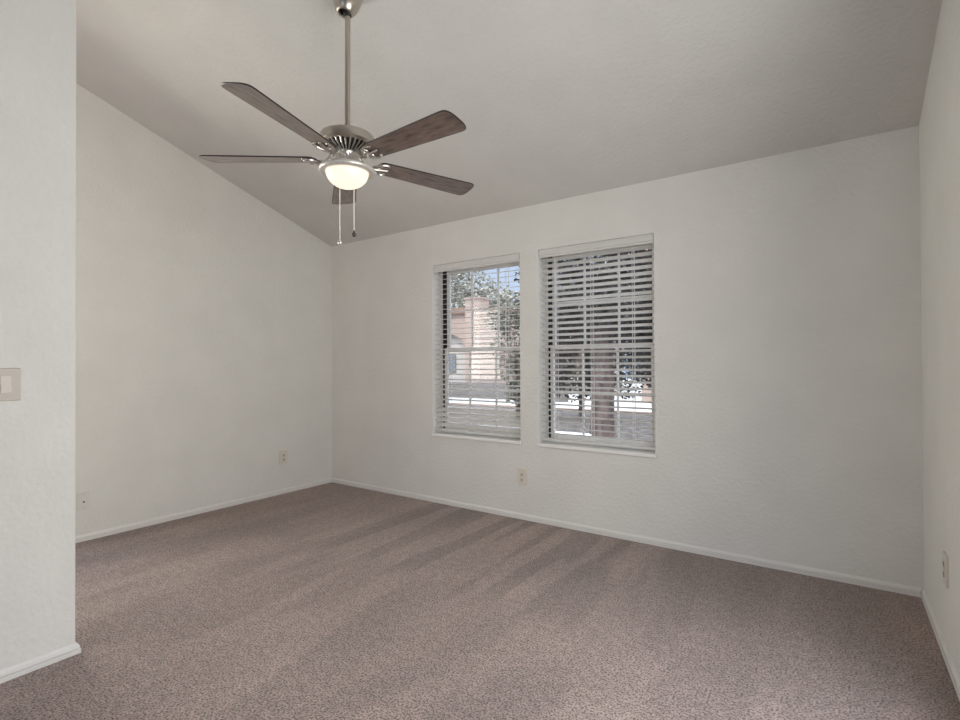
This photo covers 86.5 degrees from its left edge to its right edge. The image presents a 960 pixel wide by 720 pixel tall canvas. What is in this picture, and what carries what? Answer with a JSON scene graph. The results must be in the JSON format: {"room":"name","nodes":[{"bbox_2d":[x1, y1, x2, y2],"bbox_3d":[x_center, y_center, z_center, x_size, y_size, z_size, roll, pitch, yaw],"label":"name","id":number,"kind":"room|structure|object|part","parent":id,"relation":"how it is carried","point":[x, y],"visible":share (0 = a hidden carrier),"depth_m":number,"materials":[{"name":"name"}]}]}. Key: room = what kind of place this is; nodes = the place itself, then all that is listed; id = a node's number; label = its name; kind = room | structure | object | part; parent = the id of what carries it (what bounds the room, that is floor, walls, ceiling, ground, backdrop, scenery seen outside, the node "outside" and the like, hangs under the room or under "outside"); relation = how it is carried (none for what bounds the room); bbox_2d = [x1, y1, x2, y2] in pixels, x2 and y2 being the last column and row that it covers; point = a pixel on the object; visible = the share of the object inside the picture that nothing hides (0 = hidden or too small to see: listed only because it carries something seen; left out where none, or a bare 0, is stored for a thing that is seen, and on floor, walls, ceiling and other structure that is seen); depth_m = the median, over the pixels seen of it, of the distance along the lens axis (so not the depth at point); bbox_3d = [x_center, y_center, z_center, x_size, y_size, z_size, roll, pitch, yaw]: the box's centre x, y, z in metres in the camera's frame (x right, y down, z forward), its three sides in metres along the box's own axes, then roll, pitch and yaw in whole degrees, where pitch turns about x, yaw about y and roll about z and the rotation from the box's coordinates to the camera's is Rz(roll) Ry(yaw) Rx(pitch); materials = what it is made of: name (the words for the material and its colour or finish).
{"room":"empty bedroom","nodes":[
{"label":"empty bedroom","id":0,"kind":"room"},
{"bbox_2d":[0,0,75,670],"bbox_3d":[-2.563,-0.855,1.008,0.120,4.390,2.859,-1,-1,35],"label":"wall partition","id":1,"kind":"structure","parent":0,"point":[38,37],"depth_m":2.04,"materials":[{"name":"paint"}]},
{"bbox_2d":[0,368,20,400],"bbox_3d":[-1.815,0.094,1.954,0.013,0.126,0.086,-1,-1,35],"label":"light switch","id":2,"kind":"object","parent":1,"relation":"attached to","point":[10,378],"visible":1,"depth_m":1.96,"materials":[{"name":"beige plastic"}]},
{"bbox_2d":[0,642,80,683],"bbox_3d":[-2.549,1.198,0.997,0.148,0.044,2.873,-1,-1,35],"label":"baseboard","id":3,"kind":"structure","parent":1,"relation":"attached to","point":[7,674],"depth_m":2.02,"materials":[{"name":"white paint"}]},
{"bbox_2d":[75,83,331,535],"bbox_3d":[-3.236,-0.871,2.961,0.200,4.459,5.700,-1,-1,35],"label":"wall","id":4,"kind":"structure","parent":0,"point":[203,311],"depth_m":4.06,"materials":[{"name":"paint"}]},
{"bbox_2d":[76,491,89,510],"bbox_3d":[-2.717,0.966,3.495,0.014,0.116,0.074,-1,-1,35],"label":"phone jack","id":5,"kind":"object","parent":4,"relation":"attached to","point":[82,499],"visible":1,"depth_m":3.49,"materials":[{"name":"white plastic"}]},
{"bbox_2d":[75,478,331,542],"bbox_3d":[-3.082,1.216,2.965,0.014,0.044,5.500,-1,-1,35],"label":"baseboard","id":6,"kind":"structure","parent":4,"relation":"attached to","point":[119,529],"depth_m":4.07,"materials":[{"name":"white paint"}]},
{"bbox_2d":[279,450,286,464],"bbox_3d":[-1.836,0.910,4.767,0.011,0.128,0.084,-1,-1,35],"label":"wall outlet","id":7,"kind":"object","parent":4,"relation":"attached to","point":[282,454],"visible":1,"depth_m":4.76,"materials":[{"name":"beige plastic"}]},
{"bbox_2d":[0,482,959,719],"bbox_3d":[-1.194,1.279,1.655,5.008,0.120,5.900,-1,-1,35],"label":"floor","id":8,"kind":"structure","parent":0,"point":[328,601],"depth_m":2.31,"materials":[{"name":"carpet"}]},
{"bbox_2d":[76,0,941,246],"bbox_3d":[-1.211,-2.240,1.683,5.008,2.221,5.900,-1,-1,35],"label":"ceiling","id":9,"kind":"structure","parent":0,"point":[554,99],"depth_m":2.85,"materials":[{"name":"paint"}]},
{"bbox_2d":[199,0,473,244],"bbox_3d":[-0.607,-1.193,2.426,1.313,1.230,1.354,0,-1,35],"label":"ceiling fan","id":10,"kind":"object","parent":9,"relation":"hanging from","point":[349,143],"visible":1,"depth_m":2.37,"materials":[{"name":"brown wood"}]},
{"bbox_3d":[-1.064,-0.973,2.471,0.550,0.030,0.137,1,-1,2],"label":"blade","id":11,"kind":"part","parent":10,"relation":"part of","materials":[{"name":"brown wood"}]},
{"bbox_3d":[-0.783,-0.972,2.058,0.137,0.030,0.550,1,-1,20],"label":"blade","id":12,"kind":"part","parent":10,"relation":"part of","materials":[{"name":"brown wood"}]},
{"bbox_3d":[-0.751,-0.962,2.869,0.137,0.027,0.550,0,0,-18],"label":"blade","id":13,"kind":"part","parent":10,"relation":"part of","materials":[{"name":"brown wood"}]},
{"bbox_3d":[-0.639,-0.917,2.457,0.268,0.041,0.268,0,-1,35],"label":"light plate","id":14,"kind":"part","parent":10,"relation":"part of","materials":[{"name":"white glass"}]},
{"bbox_3d":[-0.639,-0.865,2.457,0.202,0.077,0.202,0,-1,35],"label":"lamp shade","id":15,"kind":"part","parent":10,"relation":"part of","materials":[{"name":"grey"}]},
{"bbox_3d":[-0.303,-0.961,2.198,0.550,0.030,0.137,1,-1,38],"label":"blade","id":16,"kind":"part","parent":10,"relation":"part of","materials":[{"name":"brown wood"}]},
{"bbox_3d":[-0.288,-0.955,2.697,0.550,0.030,0.137,2,-1,-34],"label":"blade","id":17,"kind":"part","parent":10,"relation":"part of","materials":[{"name":"brown wood"}]},
{"bbox_2d":[331,126,923,592],"bbox_3d":[0.425,0.073,4.006,5.008,2.555,0.200,-1,-1,35],"label":"wall","id":18,"kind":"structure","parent":0,"point":[788,347],"depth_m":3.12,"materials":[{"name":"paint"}]},
{"bbox_2d":[431,432,520,444],"bbox_3d":[-0.024,0.646,4.245,0.896,0.026,0.116,-1,-1,35],"label":"window sill","id":19,"kind":"structure","parent":18,"relation":"attached to","point":[439,434],"depth_m":4.20,"materials":[{"name":"white paint"}]},
{"bbox_2d":[432,261,520,438],"bbox_3d":[0.001,-0.099,4.294,0.890,1.470,0.182,-1,-1,35],"label":"window","id":20,"kind":"structure","parent":18,"relation":"in","point":[436,277],"depth_m":4.49,"materials":[{"name":"white plastic"}]},
{"bbox_2d":[433,253,520,437],"bbox_3d":[-0.030,-0.107,4.251,0.874,1.445,0.070,-1,-1,35],"label":"window blind","id":21,"kind":"object","parent":20,"relation":"attached to","point":[510,258],"visible":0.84,"depth_m":4.23,"materials":[{"name":"white plastic"}]},
{"bbox_3d":[-0.262,-0.084,4.420,0.015,1.380,0.056,-1,-1,35],"label":"ladder cord","id":22,"kind":"part","parent":21,"relation":"part of","materials":[{"name":"white fabric"}]},
{"bbox_3d":[-0.022,0.606,4.250,0.872,0.018,0.048,-1,-1,35],"label":"rail","id":23,"kind":"part","parent":21,"relation":"part of","materials":[{"name":"white plastic"}]},
{"bbox_3d":[0.223,-0.089,4.083,0.015,1.380,0.056,-1,-1,35],"label":"ladder cord","id":24,"kind":"part","parent":21,"relation":"part of","materials":[{"name":"white fabric"}]},
{"bbox_3d":[0.027,0.248,4.314,0.808,0.715,0.030,-1,-1,35],"label":"sash","id":25,"kind":"part","parent":20,"relation":"part of","materials":[{"name":"white plastic"}]},
{"bbox_3d":[0.045,-0.437,4.349,0.808,0.725,0.030,-1,-1,35],"label":"sash","id":26,"kind":"part","parent":20,"relation":"part of","materials":[{"name":"white plastic"}]},
{"bbox_2d":[517,468,526,485],"bbox_3d":[0.326,0.905,3.943,0.084,0.128,0.011,-1,-1,35],"label":"wall outlet","id":27,"kind":"object","parent":18,"relation":"attached to","point":[521,473],"visible":1,"depth_m":3.94,"materials":[{"name":"beige plastic"}]},
{"bbox_2d":[537,441,655,457],"bbox_3d":[0.827,0.637,3.654,0.880,0.026,0.116,-1,-1,35],"label":"window sill","id":28,"kind":"structure","parent":18,"relation":"attached to","point":[631,452],"depth_m":3.60,"materials":[{"name":"white paint"}]},
{"bbox_2d":[538,243,655,453],"bbox_3d":[0.852,-0.107,3.703,0.874,1.470,0.182,-1,-1,35],"label":"window","id":29,"kind":"structure","parent":18,"relation":"in","point":[541,389],"depth_m":3.88,"materials":[{"name":"white plastic"}]},
{"bbox_2d":[539,234,654,449],"bbox_3d":[0.821,-0.116,3.660,0.858,1.445,0.070,-1,-1,35],"label":"window blind","id":30,"kind":"object","parent":29,"relation":"attached to","point":[633,241],"visible":0.89,"depth_m":3.64,"materials":[{"name":"white plastic"}]},
{"bbox_3d":[0.581,-0.093,3.835,0.015,1.380,0.056,-1,-1,35],"label":"ladder cord","id":31,"kind":"part","parent":30,"relation":"part of","materials":[{"name":"white fabric"}]},
{"bbox_3d":[0.815,-0.095,3.673,0.015,1.380,0.056,-1,-1,35],"label":"ladder cord","id":32,"kind":"part","parent":30,"relation":"part of","materials":[{"name":"white fabric"}]},
{"bbox_3d":[0.829,0.598,3.660,0.856,0.018,0.048,-1,-1,35],"label":"rail","id":33,"kind":"part","parent":30,"relation":"part of","materials":[{"name":"white plastic"}]},
{"bbox_3d":[1.061,-0.098,3.502,0.015,1.380,0.056,-1,-1,35],"label":"ladder cord","id":34,"kind":"part","parent":30,"relation":"part of","materials":[{"name":"white fabric"}]},
{"bbox_3d":[0.878,0.239,3.724,0.792,0.715,0.030,-1,-1,35],"label":"sash","id":35,"kind":"part","parent":29,"relation":"part of","materials":[{"name":"white plastic"}]},
{"bbox_3d":[0.896,-0.445,3.759,0.792,0.725,0.030,-1,-1,35],"label":"sash","id":36,"kind":"part","parent":29,"relation":"part of","materials":[{"name":"white plastic"}]},
{"bbox_2d":[332,478,920,597],"bbox_3d":[0.369,1.208,3.909,4.579,0.044,0.014,-1,-1,35],"label":"baseboard","id":37,"kind":"structure","parent":18,"relation":"attached to","point":[840,577],"depth_m":3.29,"materials":[{"name":"white paint"}]},
{"bbox_2d":[919,0,959,676],"bbox_3d":[0.714,-0.911,0.220,0.200,4.459,5.700,-1,-1,35],"label":"wall","id":38,"kind":"structure","parent":0,"point":[939,125],"depth_m":2.10,"materials":[{"name":"paint"}]},
{"bbox_2d":[921,589,959,700],"bbox_3d":[0.692,1.178,0.346,0.014,0.044,5.500,-1,-1,35],"label":"baseboard","id":39,"kind":"structure","parent":38,"relation":"attached to","point":[955,678],"depth_m":2.11,"materials":[{"name":"white paint"}]},
{"bbox_2d":[942,551,948,588],"bbox_3d":[1.886,0.849,2.069,0.011,0.128,0.084,-1,-1,35],"label":"wall outlet","id":40,"kind":"object","parent":38,"relation":"attached to","point":[945,558],"visible":1,"depth_m":2.05,"materials":[{"name":"beige plastic"}]},
{"label":"outside","id":41,"kind":"structure","parent":0,"visible":0},
{"bbox_2d":[449,406,651,440],"bbox_3d":[-2.718,1.561,12.267,50.000,0.200,9.800,-1,-1,35],"label":"ground","id":42,"kind":"structure","parent":41,"point":[561,413],"depth_m":11.65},
{"bbox_2d":[483,294,519,416],"bbox_3d":[0.836,-0.118,12.111,1.653,3.128,1.058,-1,-1,35],"label":"tree","id":43,"kind":"object","parent":42,"relation":"on","point":[508,328],"visible":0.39,"depth_m":12.06,"materials":[{"name":"green plant"}]},
{"bbox_2d":[484,425,590,435],"bbox_3d":[0.783,1.267,8.195,2.120,0.290,0.240,-1,-1,35],"label":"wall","id":44,"kind":"structure","parent":42,"relation":"on","point":[484,425],"depth_m":7.74,"materials":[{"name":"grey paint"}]},
{"bbox_2d":[514,249,652,437],"bbox_3d":[2.050,-1.009,8.636,3.423,4.852,2.084,-1,-1,40],"label":"tree","id":45,"kind":"object","parent":42,"relation":"on","point":[603,397],"visible":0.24,"depth_m":8.39,"materials":[{"name":"green plant"}]},
{"bbox_2d":[519,312,650,416],"bbox_3d":[2.739,0.050,12.495,4.313,2.778,1.372,-1,-1,35],"label":"shrub","id":46,"kind":"object","parent":42,"relation":"on","point":[638,379],"visible":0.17,"depth_m":12.28,"materials":[{"name":"green plant"}]},
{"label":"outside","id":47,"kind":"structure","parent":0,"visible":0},
{"bbox_2d":[449,379,651,411],"bbox_3d":[8.663,1.639,28.664,50.000,0.200,29.880,-1,-1,35],"label":"driveway","id":48,"kind":"structure","parent":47,"point":[638,398],"depth_m":17.62,"materials":[{"name":"concrete"}]},
{"bbox_2d":[464,297,489,382],"bbox_3d":[-0.108,-0.511,21.056,0.880,4.060,0.880,-1,-1,35],"label":"stucco pillar","id":49,"kind":"structure","parent":48,"relation":"on","point":[479,302],"depth_m":20.79,"materials":[{"name":"beige paint"}]},
{"bbox_2d":[449,306,519,382],"bbox_3d":[-1.977,-0.355,24.543,7.550,3.820,3.100,-1,-1,35],"label":"house","id":50,"kind":"structure","parent":48,"relation":"on","point":[461,315],"depth_m":22.55,"materials":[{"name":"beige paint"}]},
{"bbox_3d":[-1.148,-0.076,22.901,1.500,2.030,0.049,-1,-1,35],"label":"recess panel","id":51,"kind":"part","parent":50,"relation":"part of","materials":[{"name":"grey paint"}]},
{"bbox_2d":[451,270,519,308],"bbox_3d":[-0.271,-2.395,30.506,6.957,7.984,2.395,-1,-1,35],"label":"tree","id":52,"kind":"object","parent":48,"relation":"on","point":[454,286],"visible":0.4,"depth_m":30.27,"materials":[{"name":"green plant"}]},
{"bbox_2d":[449,382,567,401],"bbox_3d":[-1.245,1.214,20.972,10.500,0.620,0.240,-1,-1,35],"label":"road","id":53,"kind":"structure","parent":48,"relation":"on","point":[453,386],"depth_m":19.96,"materials":[{"name":"grey asphalt"}]},
{"bbox_2d":[449,402,651,413],"bbox_3d":[0.110,1.545,16.342,50.000,0.270,0.120,-1,-1,35],"label":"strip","id":54,"kind":"object","parent":48,"relation":"on","point":[576,409],"visible":0.11,"depth_m":14.64,"materials":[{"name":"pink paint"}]},
{"bbox_2d":[557,336,622,391],"bbox_3d":[4.292,0.110,25.546,5.000,2.850,4.600,-1,-1,35],"label":"house","id":55,"kind":"structure","parent":48,"relation":"on","point":[570,336],"depth_m":23.28,"materials":[{"name":"grey paint"}]},
{"bbox_2d":[635,249,650,400],"bbox_3d":[10.220,-1.777,18.154,8.200,6.450,6.400,-1,-1,35],"label":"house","id":56,"kind":"structure","parent":48,"relation":"on","point":[644,385],"depth_m":17.91,"materials":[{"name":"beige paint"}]}
]}

